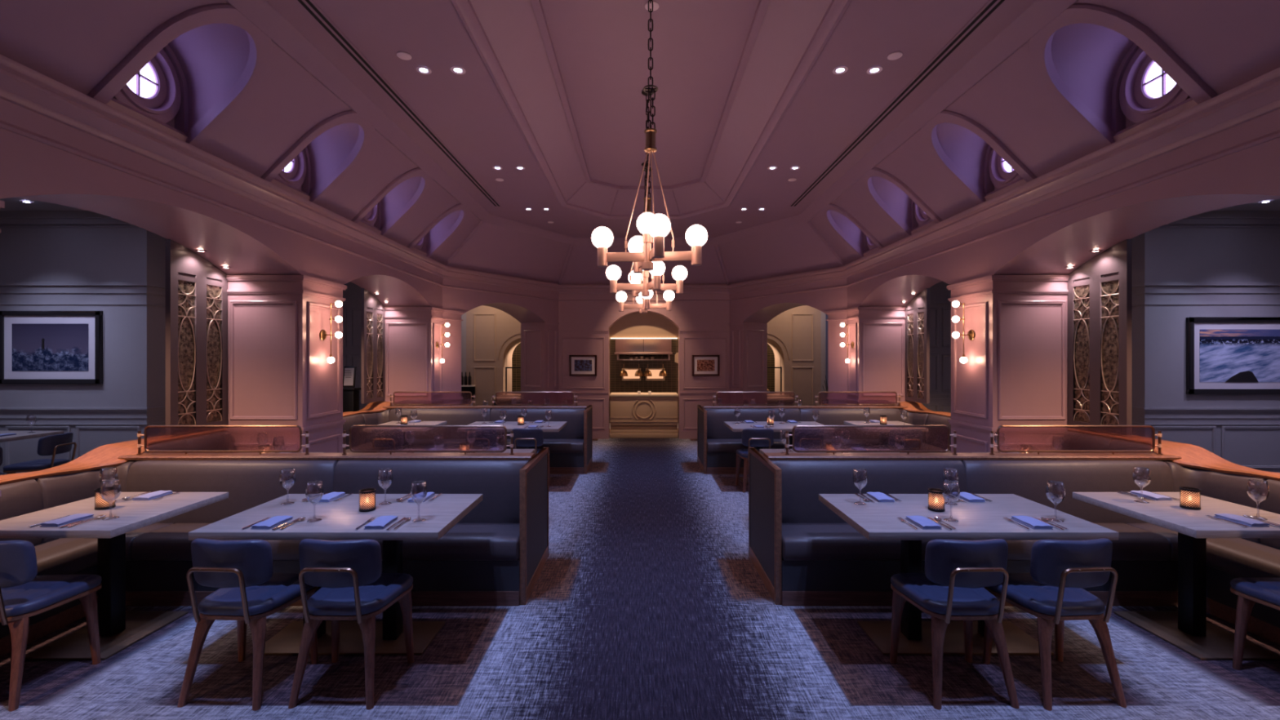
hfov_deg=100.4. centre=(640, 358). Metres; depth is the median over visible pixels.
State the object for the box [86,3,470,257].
trim
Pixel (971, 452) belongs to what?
dining table
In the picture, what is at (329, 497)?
napkin
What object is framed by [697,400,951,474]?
banquette
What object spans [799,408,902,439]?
cushion
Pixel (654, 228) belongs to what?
chandelier
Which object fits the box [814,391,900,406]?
glass screen
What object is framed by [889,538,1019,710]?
dining chair
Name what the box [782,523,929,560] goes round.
seat cushion
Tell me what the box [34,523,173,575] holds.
seat cushion
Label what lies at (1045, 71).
trim
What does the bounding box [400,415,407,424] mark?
votive candle
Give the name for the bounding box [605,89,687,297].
chandelier
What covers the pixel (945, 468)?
wine glass
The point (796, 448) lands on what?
napkin
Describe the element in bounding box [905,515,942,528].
napkin
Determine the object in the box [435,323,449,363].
wall sconce
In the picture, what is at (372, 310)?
lattice screen
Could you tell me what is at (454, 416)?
cushion
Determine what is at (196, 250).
light
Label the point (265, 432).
wine glass
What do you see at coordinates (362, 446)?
seat cushion
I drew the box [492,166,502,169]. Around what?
recessed light
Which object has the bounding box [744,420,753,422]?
napkin
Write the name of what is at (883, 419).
votive candle
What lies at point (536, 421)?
napkin
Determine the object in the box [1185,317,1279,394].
framed picture
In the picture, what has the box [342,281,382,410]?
wall
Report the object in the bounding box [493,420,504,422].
napkin
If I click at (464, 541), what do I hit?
seat cushion
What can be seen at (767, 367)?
sneeze guard
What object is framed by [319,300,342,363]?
wall sconce
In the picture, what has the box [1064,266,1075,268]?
light
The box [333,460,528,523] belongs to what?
cushion
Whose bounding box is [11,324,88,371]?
print
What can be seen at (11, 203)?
ceiling
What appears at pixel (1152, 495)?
napkin
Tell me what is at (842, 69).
recessed light
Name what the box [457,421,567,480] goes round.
dining table
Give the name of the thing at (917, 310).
lattice screen
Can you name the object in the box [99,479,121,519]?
wine glass
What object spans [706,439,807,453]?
seat cushion
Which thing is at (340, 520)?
dining table
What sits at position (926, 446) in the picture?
seat cushion
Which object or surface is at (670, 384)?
wall
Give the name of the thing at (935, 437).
cushion
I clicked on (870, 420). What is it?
napkin
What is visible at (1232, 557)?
seat cushion
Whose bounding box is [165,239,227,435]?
lattice screen
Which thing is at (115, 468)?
wine glass
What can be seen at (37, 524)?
fork
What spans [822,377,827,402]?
spiky plant
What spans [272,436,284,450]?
wine glass
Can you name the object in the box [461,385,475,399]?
shelf
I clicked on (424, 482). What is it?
wine glass
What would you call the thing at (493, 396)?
glass screen
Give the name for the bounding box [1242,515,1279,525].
spoon
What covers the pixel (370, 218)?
window
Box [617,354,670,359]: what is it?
shelf
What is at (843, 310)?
trim
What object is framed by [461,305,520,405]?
wall
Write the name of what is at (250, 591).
dining chair
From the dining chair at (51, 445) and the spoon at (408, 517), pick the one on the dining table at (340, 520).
the spoon at (408, 517)
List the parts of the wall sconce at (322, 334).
wall plate, bulb, bulb, bulb, bulb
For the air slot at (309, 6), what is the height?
0.008 m
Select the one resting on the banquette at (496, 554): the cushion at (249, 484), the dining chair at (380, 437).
the cushion at (249, 484)
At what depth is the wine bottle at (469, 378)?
12.19 m
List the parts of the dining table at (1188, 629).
plate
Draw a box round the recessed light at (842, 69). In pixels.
[832,66,848,74]
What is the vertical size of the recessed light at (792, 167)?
0.006 m
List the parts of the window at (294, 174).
pane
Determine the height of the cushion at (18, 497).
0.433 m
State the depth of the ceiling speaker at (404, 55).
3.99 m
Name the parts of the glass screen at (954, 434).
post, post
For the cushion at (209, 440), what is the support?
on the banquette at (496, 554)
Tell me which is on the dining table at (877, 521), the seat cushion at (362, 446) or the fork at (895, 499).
the fork at (895, 499)
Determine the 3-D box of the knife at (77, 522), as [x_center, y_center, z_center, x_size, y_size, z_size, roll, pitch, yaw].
[-3.057,0.892,2.922,0.014,0.012,0.225,0,0,2]
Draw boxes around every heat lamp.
[619,369,627,376]
[635,364,643,376]
[643,364,652,376]
[658,364,666,376]
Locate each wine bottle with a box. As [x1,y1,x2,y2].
[461,372,463,385]
[464,372,467,385]
[467,372,471,385]
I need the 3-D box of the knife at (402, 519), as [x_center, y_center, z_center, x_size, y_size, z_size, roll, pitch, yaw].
[-1.316,0.892,2.882,0.014,0.012,0.225,0,0,-1]
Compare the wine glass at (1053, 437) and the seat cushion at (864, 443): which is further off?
the seat cushion at (864, 443)
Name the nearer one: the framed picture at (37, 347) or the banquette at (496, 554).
the banquette at (496, 554)
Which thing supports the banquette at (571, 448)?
on the floor
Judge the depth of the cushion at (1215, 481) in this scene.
3.68 m
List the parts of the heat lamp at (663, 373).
lamp shade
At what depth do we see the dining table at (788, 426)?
7.12 m
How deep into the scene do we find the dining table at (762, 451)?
5.17 m
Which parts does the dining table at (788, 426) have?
plate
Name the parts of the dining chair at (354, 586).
leg, leg, backrest, seat, seat frame, leg, leg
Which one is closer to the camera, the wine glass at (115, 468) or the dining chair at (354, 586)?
the dining chair at (354, 586)
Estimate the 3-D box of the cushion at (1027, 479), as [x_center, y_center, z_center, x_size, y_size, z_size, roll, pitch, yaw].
[3.116,0.981,3.913,1.500,0.458,0.105,0,0,0]
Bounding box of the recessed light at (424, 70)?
[415,66,431,74]
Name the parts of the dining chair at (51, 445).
seat frame, seat, backrest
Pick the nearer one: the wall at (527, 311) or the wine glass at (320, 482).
the wine glass at (320, 482)
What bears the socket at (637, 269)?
attached to the chandelier at (654, 228)
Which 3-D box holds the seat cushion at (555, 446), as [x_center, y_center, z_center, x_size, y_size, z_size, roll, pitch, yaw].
[-1.524,1.272,7.742,1.420,0.156,0.356,0,0,0]
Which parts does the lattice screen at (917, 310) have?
glass panel, glass panel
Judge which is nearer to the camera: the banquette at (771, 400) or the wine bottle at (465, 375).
the banquette at (771, 400)
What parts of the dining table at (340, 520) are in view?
plate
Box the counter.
[609,392,678,438]
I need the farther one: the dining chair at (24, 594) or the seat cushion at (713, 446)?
the seat cushion at (713, 446)
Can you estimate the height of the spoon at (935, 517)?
0.012 m
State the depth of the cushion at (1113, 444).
4.40 m
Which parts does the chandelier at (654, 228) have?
globe, arm, globe, rod, arm, globe, rod, stem, chain, arm, rod, globe, rod, arm, globe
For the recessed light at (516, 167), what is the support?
in the ceiling at (468, 112)
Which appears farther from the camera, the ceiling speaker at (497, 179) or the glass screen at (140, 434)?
the ceiling speaker at (497, 179)
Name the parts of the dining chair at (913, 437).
seat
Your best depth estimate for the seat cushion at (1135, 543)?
3.54 m
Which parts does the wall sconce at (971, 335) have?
bulb, bulb, bulb, bulb, wall plate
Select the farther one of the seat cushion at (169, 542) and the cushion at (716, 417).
the cushion at (716, 417)
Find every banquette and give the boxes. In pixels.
[0,427,548,656]
[342,401,592,474]
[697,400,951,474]
[748,427,1279,644]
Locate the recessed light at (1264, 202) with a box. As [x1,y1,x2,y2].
[1258,200,1272,203]
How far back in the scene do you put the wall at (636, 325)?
11.20 m
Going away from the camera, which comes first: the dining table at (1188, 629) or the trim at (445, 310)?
the dining table at (1188, 629)
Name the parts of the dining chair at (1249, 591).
leg, seat, seat frame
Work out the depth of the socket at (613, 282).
5.05 m
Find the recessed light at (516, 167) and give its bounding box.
[515,166,524,169]
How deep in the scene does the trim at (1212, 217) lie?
6.98 m
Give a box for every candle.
[93,486,115,510]
[257,444,270,453]
[359,488,376,511]
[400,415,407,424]
[459,442,470,453]
[517,415,524,425]
[767,415,773,425]
[826,442,836,453]
[880,415,887,424]
[927,488,945,511]
[1020,444,1032,453]
[1179,486,1200,510]
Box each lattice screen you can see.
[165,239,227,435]
[360,288,385,404]
[905,288,929,404]
[1067,239,1132,435]
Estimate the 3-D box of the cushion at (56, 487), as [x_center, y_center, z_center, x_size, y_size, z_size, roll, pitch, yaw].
[-3.846,0.986,3.708,0.225,0.449,0.515,0,0,0]
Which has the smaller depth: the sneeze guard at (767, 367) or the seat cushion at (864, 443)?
the seat cushion at (864, 443)
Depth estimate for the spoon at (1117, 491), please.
3.46 m
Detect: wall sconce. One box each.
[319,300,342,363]
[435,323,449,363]
[840,323,853,363]
[951,300,975,363]
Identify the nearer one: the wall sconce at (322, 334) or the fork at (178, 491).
the fork at (178, 491)
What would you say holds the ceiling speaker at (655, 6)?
attached to the ceiling at (572, 76)
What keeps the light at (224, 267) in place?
attached to the wall at (30, 169)
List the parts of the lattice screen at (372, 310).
glass panel, glass panel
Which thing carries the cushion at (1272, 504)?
on the banquette at (802, 552)
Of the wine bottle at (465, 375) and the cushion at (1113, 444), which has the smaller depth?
the cushion at (1113, 444)
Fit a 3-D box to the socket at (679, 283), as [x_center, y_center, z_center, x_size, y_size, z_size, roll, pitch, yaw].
[0.372,-0.684,5.107,0.068,0.132,0.067,0,0,-7]
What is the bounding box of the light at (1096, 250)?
[1088,248,1102,252]
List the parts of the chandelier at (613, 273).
globe, arm, rod, globe, stem, chain, arm, globe, arm, globe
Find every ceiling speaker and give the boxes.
[396,51,411,60]
[495,177,503,181]
[644,1,658,11]
[788,177,796,181]
[887,51,902,60]
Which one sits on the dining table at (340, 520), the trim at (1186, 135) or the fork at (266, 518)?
the fork at (266, 518)
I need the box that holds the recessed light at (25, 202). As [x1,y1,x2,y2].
[19,200,33,203]
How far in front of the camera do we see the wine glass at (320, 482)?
2.94 m
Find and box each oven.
[622,368,640,380]
[645,368,664,380]
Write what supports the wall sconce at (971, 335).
attached to the wall at (1031, 334)
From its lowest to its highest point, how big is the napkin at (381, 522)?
0.022 m
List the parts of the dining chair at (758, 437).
leg, seat frame, leg, seat, backrest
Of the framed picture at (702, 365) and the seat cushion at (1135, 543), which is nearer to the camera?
the seat cushion at (1135, 543)
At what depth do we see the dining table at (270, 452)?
5.07 m
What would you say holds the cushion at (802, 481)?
on the banquette at (802, 552)
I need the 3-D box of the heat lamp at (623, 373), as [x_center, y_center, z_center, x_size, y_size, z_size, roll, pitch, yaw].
[-0.424,0.300,13.300,0.210,0.300,0.207,0,0,0]
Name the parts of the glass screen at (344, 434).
post, post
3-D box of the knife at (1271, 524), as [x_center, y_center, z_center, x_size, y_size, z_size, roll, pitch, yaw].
[3.379,0.892,2.922,0.014,0.012,0.225,0,0,-1]
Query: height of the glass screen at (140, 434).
0.220 m
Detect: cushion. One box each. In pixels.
[0,479,43,546]
[34,461,136,543]
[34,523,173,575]
[125,460,338,524]
[132,523,301,560]
[144,439,189,453]
[182,431,234,453]
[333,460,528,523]
[342,413,365,449]
[345,441,402,453]
[361,408,391,443]
[376,523,519,560]
[388,408,491,439]
[402,439,483,448]
[483,439,583,453]
[489,408,585,439]
[704,408,800,439]
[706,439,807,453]
[770,460,966,523]
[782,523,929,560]
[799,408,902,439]
[807,439,879,448]
[888,439,951,453]
[899,408,928,443]
[925,413,951,450]
[960,460,1173,524]
[1005,523,1169,560]
[1061,431,1114,453]
[1107,439,1154,453]
[1126,523,1279,577]
[1163,461,1267,543]
[1257,479,1279,549]
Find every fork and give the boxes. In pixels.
[28,515,69,528]
[152,491,180,499]
[240,517,271,530]
[333,493,353,501]
[355,517,375,530]
[427,493,441,501]
[884,493,902,501]
[897,517,918,530]
[969,493,992,501]
[1003,517,1030,530]
[1204,515,1248,528]
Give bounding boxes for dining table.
[0,431,64,442]
[0,492,228,660]
[188,493,483,654]
[270,452,324,453]
[363,421,447,448]
[395,448,535,453]
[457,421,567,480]
[724,421,834,484]
[760,448,900,454]
[818,493,1118,654]
[844,421,928,448]
[971,452,1036,453]
[1072,492,1279,660]
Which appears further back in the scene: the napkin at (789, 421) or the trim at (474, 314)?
the trim at (474, 314)
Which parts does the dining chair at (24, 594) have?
leg, leg, backrest, seat frame, seat, leg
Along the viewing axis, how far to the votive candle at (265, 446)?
4.75 m
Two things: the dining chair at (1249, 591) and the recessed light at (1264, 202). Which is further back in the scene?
the recessed light at (1264, 202)
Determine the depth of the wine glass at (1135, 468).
3.33 m
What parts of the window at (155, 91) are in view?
pane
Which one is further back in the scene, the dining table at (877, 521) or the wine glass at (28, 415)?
the wine glass at (28, 415)
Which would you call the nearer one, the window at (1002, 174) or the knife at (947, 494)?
the knife at (947, 494)
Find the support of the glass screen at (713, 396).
on the banquette at (717, 445)
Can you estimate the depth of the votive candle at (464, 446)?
4.86 m
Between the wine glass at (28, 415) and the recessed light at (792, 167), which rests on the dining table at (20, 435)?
the wine glass at (28, 415)
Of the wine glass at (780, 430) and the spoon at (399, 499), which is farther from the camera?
the wine glass at (780, 430)
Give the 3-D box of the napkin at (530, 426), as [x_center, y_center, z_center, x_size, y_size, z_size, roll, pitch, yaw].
[-1.396,0.886,6.915,0.101,0.022,0.181,0,0,1]
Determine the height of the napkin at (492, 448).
0.022 m
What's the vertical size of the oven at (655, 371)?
0.315 m
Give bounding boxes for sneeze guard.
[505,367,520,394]
[767,367,782,394]
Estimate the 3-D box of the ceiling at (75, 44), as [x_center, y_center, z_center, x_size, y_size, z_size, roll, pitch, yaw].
[0.066,-1.870,4.870,6.700,0.800,12.060,0,0,0]
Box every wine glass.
[26,414,36,432]
[98,466,118,501]
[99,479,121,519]
[257,431,268,444]
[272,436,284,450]
[279,467,296,504]
[305,480,323,521]
[377,467,392,504]
[404,430,414,453]
[410,480,426,521]
[433,435,444,450]
[466,430,475,453]
[496,435,504,450]
[779,430,789,453]
[831,435,841,448]
[840,430,849,453]
[852,467,867,504]
[894,435,905,448]
[942,467,959,504]
[942,480,959,521]
[994,431,1005,446]
[1045,480,1065,522]
[1052,436,1064,450]
[1132,466,1151,502]
[1246,479,1270,519]
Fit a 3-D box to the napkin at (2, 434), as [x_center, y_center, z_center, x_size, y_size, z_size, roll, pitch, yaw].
[-7.354,0.886,6.150,0.100,0.022,0.181,0,0,0]
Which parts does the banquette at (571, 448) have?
rail, rail, seat, panel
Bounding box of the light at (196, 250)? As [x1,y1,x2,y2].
[195,248,207,252]
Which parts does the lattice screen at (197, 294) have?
glass panel, glass panel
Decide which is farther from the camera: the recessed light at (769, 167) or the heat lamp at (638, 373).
the heat lamp at (638, 373)
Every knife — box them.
[58,517,94,528]
[271,516,301,530]
[306,492,328,502]
[386,516,404,530]
[400,492,416,502]
[858,492,875,502]
[926,516,952,530]
[944,493,966,502]
[1032,516,1064,530]
[1120,490,1153,500]
[1260,520,1279,527]
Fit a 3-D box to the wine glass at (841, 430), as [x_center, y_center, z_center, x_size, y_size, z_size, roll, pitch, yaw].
[1.931,0.791,5.040,0.087,0.212,0.087,0,0,0]
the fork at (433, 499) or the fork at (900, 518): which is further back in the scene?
the fork at (433, 499)
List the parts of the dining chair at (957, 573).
leg, leg, seat frame, seat, backrest, leg, leg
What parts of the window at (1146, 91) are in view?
pane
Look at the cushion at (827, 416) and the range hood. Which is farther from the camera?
the range hood
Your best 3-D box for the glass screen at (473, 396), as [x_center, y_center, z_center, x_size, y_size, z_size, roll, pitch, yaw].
[-3.139,0.614,8.040,1.292,0.220,0.030,0,0,0]
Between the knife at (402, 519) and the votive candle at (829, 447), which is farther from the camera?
the votive candle at (829, 447)
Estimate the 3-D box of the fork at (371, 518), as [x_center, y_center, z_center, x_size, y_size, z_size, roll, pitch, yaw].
[-1.488,0.893,2.880,0.020,0.011,0.200,0,0,-2]
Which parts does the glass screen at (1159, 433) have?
post, post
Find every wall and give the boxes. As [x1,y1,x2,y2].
[0,128,442,453]
[0,224,225,472]
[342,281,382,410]
[442,286,558,405]
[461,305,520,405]
[511,337,774,422]
[558,301,729,437]
[609,311,678,337]
[675,352,678,363]
[729,286,847,405]
[767,305,827,405]
[847,137,1279,453]
[906,280,951,413]
[1070,224,1279,472]
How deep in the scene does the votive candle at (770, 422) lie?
7.15 m
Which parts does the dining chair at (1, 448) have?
backrest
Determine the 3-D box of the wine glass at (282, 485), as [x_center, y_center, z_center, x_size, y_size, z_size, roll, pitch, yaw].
[-2.178,0.791,3.290,0.087,0.212,0.087,0,0,0]
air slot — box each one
[294,0,501,206]
[788,0,1007,206]
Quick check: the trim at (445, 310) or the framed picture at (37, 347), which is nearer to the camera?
the framed picture at (37, 347)
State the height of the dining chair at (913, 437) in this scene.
0.782 m
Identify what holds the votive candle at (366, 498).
on the dining table at (340, 520)
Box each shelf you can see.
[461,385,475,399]
[497,393,520,396]
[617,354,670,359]
[767,393,789,396]
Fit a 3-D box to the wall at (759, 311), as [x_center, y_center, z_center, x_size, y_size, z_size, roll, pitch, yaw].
[2.877,-0.060,10.002,0.700,3.420,2.691,0,0,-35]
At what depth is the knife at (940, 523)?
2.85 m
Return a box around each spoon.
[66,515,106,528]
[121,491,151,498]
[279,516,305,530]
[302,493,322,500]
[393,516,410,530]
[395,493,410,500]
[854,493,869,500]
[933,516,956,530]
[1040,516,1068,530]
[1117,491,1146,498]
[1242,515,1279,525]
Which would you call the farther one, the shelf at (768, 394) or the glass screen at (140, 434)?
the shelf at (768, 394)
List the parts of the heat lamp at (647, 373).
lamp shade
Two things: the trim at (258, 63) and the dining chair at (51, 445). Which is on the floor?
the dining chair at (51, 445)
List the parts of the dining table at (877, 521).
plate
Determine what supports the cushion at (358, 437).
on the banquette at (571, 448)
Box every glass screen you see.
[136,425,309,454]
[342,425,514,454]
[389,391,475,406]
[492,391,577,406]
[712,391,798,406]
[785,425,957,454]
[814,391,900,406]
[989,425,1162,454]
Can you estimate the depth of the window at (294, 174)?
5.00 m
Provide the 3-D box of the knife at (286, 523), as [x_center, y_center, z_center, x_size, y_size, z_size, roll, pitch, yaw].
[-1.905,0.892,2.882,0.014,0.012,0.225,0,0,3]
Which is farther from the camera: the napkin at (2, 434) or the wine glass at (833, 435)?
the napkin at (2, 434)
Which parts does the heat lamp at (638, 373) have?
lamp shade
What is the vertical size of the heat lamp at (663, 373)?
0.300 m
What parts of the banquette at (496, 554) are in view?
rail, seat, rail, panel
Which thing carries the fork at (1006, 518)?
on the dining table at (877, 521)
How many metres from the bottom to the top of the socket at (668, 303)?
0.132 m
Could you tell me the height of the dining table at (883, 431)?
0.752 m
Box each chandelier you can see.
[591,0,707,273]
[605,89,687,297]
[615,162,674,313]
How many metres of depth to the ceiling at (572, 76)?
4.79 m
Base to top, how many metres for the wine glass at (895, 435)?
0.212 m
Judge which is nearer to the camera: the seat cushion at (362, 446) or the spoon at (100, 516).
the spoon at (100, 516)
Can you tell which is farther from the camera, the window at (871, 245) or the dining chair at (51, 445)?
the window at (871, 245)
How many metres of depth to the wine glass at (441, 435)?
4.69 m
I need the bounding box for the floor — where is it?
[0,422,1279,719]
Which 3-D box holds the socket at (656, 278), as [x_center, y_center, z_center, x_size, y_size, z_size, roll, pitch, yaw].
[0.147,-0.684,4.808,0.068,0.132,0.067,0,0,-7]
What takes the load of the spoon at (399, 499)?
on the dining table at (340, 520)
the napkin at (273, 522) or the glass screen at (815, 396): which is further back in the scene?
the glass screen at (815, 396)
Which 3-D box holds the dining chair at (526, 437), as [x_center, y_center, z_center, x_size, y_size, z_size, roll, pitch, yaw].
[-1.405,1.259,6.752,0.450,0.782,0.486,0,0,1]
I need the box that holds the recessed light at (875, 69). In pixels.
[866,66,882,74]
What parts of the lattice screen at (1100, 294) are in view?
glass panel, glass panel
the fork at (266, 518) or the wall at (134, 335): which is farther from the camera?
the wall at (134, 335)
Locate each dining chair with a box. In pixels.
[0,446,4,475]
[0,540,102,711]
[2,432,76,474]
[177,537,318,711]
[288,538,413,710]
[371,428,404,453]
[465,428,497,448]
[511,428,550,485]
[735,428,773,493]
[794,428,824,448]
[888,429,922,453]
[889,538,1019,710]
[982,537,1126,711]
[1230,577,1279,670]
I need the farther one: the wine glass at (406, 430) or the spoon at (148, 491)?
the wine glass at (406, 430)
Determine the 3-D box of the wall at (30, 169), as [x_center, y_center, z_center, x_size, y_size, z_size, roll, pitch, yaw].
[-3.604,0.085,3.770,0.740,3.130,9.860,0,0,0]
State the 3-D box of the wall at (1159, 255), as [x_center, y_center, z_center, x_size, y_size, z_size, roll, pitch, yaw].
[8.041,-0.150,8.300,2.850,3.600,2.600,0,0,0]
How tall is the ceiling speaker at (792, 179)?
0.010 m
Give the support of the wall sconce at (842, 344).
attached to the wall at (1031, 334)
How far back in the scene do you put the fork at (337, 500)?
3.40 m
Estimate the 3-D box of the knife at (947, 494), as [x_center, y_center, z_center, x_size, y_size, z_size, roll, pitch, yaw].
[2.006,0.892,3.413,0.014,0.012,0.225,0,0,-1]
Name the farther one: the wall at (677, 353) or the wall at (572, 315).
the wall at (677, 353)
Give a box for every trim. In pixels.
[0,54,1279,301]
[0,200,444,496]
[0,210,367,474]
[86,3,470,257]
[224,0,1078,284]
[443,309,559,400]
[473,313,520,397]
[557,329,608,439]
[678,329,730,439]
[728,309,845,400]
[767,313,813,405]
[820,3,1217,257]
[845,275,1069,453]
[922,210,1279,468]
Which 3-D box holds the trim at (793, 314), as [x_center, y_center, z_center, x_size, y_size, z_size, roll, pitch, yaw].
[3.101,0.160,12.291,1.770,2.380,0.018,0,0,0]
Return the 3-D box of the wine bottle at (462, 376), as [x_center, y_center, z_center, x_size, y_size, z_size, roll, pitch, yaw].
[-4.094,0.470,12.210,0.074,0.300,0.074,0,0,0]
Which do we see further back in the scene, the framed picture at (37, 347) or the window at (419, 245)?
the window at (419, 245)
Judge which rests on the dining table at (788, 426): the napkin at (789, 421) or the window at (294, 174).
the napkin at (789, 421)
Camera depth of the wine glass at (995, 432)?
4.89 m
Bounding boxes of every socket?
[597,246,607,266]
[609,279,617,293]
[618,301,623,311]
[631,290,639,297]
[633,262,642,273]
[644,298,649,309]
[653,235,664,258]
[653,275,660,289]
[666,300,671,311]
[675,280,683,293]
[691,244,701,266]
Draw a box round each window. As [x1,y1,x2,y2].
[112,48,181,123]
[275,149,306,188]
[360,203,377,225]
[413,236,424,248]
[866,235,876,248]
[914,202,932,225]
[988,148,1022,188]
[1119,47,1191,123]
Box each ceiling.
[0,0,1279,284]
[0,197,85,210]
[266,0,1036,237]
[450,0,851,218]
[1214,199,1279,210]
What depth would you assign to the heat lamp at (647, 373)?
13.23 m
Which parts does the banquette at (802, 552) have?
panel, rail, seat, rail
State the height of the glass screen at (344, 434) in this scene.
0.220 m
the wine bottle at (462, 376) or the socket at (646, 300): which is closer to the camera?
the socket at (646, 300)
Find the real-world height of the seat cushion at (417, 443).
0.156 m
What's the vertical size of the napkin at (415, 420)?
0.022 m
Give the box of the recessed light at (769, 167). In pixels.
[767,166,777,169]
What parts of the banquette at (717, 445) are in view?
panel, seat, rail, rail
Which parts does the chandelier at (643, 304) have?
globe, arm, globe, stem, globe, arm, globe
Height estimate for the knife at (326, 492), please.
0.012 m
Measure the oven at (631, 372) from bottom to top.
0.315 m
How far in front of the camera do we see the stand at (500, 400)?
11.55 m
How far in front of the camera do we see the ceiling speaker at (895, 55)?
3.99 m
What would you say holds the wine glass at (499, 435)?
on the dining table at (508, 451)
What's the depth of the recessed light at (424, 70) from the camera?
4.20 m
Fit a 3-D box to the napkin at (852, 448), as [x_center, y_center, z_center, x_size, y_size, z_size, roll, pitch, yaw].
[2.120,0.886,5.160,0.100,0.022,0.181,0,0,2]
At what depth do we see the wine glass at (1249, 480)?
2.98 m
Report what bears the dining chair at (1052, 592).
on the floor
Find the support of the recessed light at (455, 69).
in the ceiling at (468, 112)
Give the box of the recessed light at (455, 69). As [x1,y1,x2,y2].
[450,66,465,74]
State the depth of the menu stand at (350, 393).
8.49 m
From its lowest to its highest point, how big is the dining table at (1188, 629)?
0.752 m
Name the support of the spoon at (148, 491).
on the dining table at (119, 628)
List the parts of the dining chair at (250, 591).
leg, backrest, leg, seat, leg, seat frame, leg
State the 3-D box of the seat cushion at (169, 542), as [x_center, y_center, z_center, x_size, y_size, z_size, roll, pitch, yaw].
[-2.809,1.272,3.712,1.150,0.156,0.356,0,0,0]
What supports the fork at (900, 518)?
on the dining table at (877, 521)
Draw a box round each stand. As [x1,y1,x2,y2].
[342,366,360,412]
[491,396,520,405]
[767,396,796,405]
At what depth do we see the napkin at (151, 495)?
3.42 m
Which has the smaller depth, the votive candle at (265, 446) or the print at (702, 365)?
the votive candle at (265, 446)
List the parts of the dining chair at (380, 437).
seat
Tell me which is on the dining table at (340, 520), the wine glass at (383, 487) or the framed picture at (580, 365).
the wine glass at (383, 487)
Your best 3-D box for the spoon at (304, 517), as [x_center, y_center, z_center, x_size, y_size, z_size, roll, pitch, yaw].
[-1.877,0.892,2.876,0.033,0.012,0.193,0,0,2]
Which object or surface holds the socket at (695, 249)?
attached to the chandelier at (654, 228)
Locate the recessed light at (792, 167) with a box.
[790,166,799,169]
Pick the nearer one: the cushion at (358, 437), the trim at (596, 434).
the cushion at (358, 437)
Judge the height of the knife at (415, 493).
0.012 m
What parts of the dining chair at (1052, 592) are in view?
leg, seat frame, leg, seat, leg, backrest, leg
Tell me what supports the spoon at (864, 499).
on the dining table at (877, 521)
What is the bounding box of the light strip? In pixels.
[610,337,677,338]
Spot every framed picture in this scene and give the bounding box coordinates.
[0,311,102,384]
[568,355,596,376]
[692,355,719,376]
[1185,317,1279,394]
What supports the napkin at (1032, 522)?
on the dining table at (877, 521)
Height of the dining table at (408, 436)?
0.752 m
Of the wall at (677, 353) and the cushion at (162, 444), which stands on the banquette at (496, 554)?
the cushion at (162, 444)
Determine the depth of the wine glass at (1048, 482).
2.94 m
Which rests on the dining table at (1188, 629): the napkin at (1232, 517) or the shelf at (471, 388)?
the napkin at (1232, 517)
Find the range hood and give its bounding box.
[614,338,672,354]
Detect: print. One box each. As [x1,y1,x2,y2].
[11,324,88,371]
[574,360,591,371]
[697,360,714,371]
[1199,329,1279,382]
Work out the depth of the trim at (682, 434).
10.88 m
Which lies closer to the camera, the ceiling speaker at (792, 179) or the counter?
the ceiling speaker at (792, 179)
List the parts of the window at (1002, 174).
pane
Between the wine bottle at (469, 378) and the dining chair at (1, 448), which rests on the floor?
the dining chair at (1, 448)
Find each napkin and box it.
[0,433,16,436]
[40,513,93,526]
[132,490,173,500]
[250,515,293,528]
[313,492,345,502]
[364,515,398,528]
[407,492,435,502]
[408,419,420,422]
[426,447,443,450]
[488,447,502,450]
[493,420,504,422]
[527,425,538,428]
[534,420,543,422]
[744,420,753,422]
[753,425,764,428]
[786,420,797,422]
[791,447,806,450]
[851,447,867,450]
[866,492,894,502]
[869,419,879,422]
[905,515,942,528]
[951,492,985,502]
[1011,515,1053,528]
[1129,490,1172,500]
[1213,513,1270,526]
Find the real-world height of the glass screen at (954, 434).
0.220 m
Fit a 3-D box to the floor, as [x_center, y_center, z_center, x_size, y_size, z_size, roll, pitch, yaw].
[0.066,1.700,6.670,18.000,0.100,15.660,0,0,0]
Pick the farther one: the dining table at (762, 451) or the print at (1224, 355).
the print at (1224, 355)
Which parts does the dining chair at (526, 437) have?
backrest, leg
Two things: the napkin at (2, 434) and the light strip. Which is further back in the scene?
the light strip
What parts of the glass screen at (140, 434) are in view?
post, post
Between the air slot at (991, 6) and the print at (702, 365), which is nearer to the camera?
the air slot at (991, 6)
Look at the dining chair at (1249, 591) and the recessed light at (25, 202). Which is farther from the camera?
the recessed light at (25, 202)
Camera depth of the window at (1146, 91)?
3.56 m
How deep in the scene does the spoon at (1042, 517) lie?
2.88 m
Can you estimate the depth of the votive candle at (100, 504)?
3.16 m
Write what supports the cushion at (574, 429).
on the banquette at (571, 448)
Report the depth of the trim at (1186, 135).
3.88 m
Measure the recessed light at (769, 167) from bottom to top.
0.006 m
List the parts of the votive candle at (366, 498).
candle glass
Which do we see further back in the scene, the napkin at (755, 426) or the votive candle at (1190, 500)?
the napkin at (755, 426)
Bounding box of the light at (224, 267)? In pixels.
[220,266,231,268]
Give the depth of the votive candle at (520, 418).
7.14 m
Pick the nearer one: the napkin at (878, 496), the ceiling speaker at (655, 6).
the napkin at (878, 496)
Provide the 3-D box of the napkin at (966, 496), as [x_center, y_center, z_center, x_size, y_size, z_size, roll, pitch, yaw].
[2.093,0.886,3.410,0.100,0.022,0.181,0,0,-2]
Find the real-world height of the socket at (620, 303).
0.132 m
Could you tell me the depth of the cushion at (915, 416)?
7.78 m

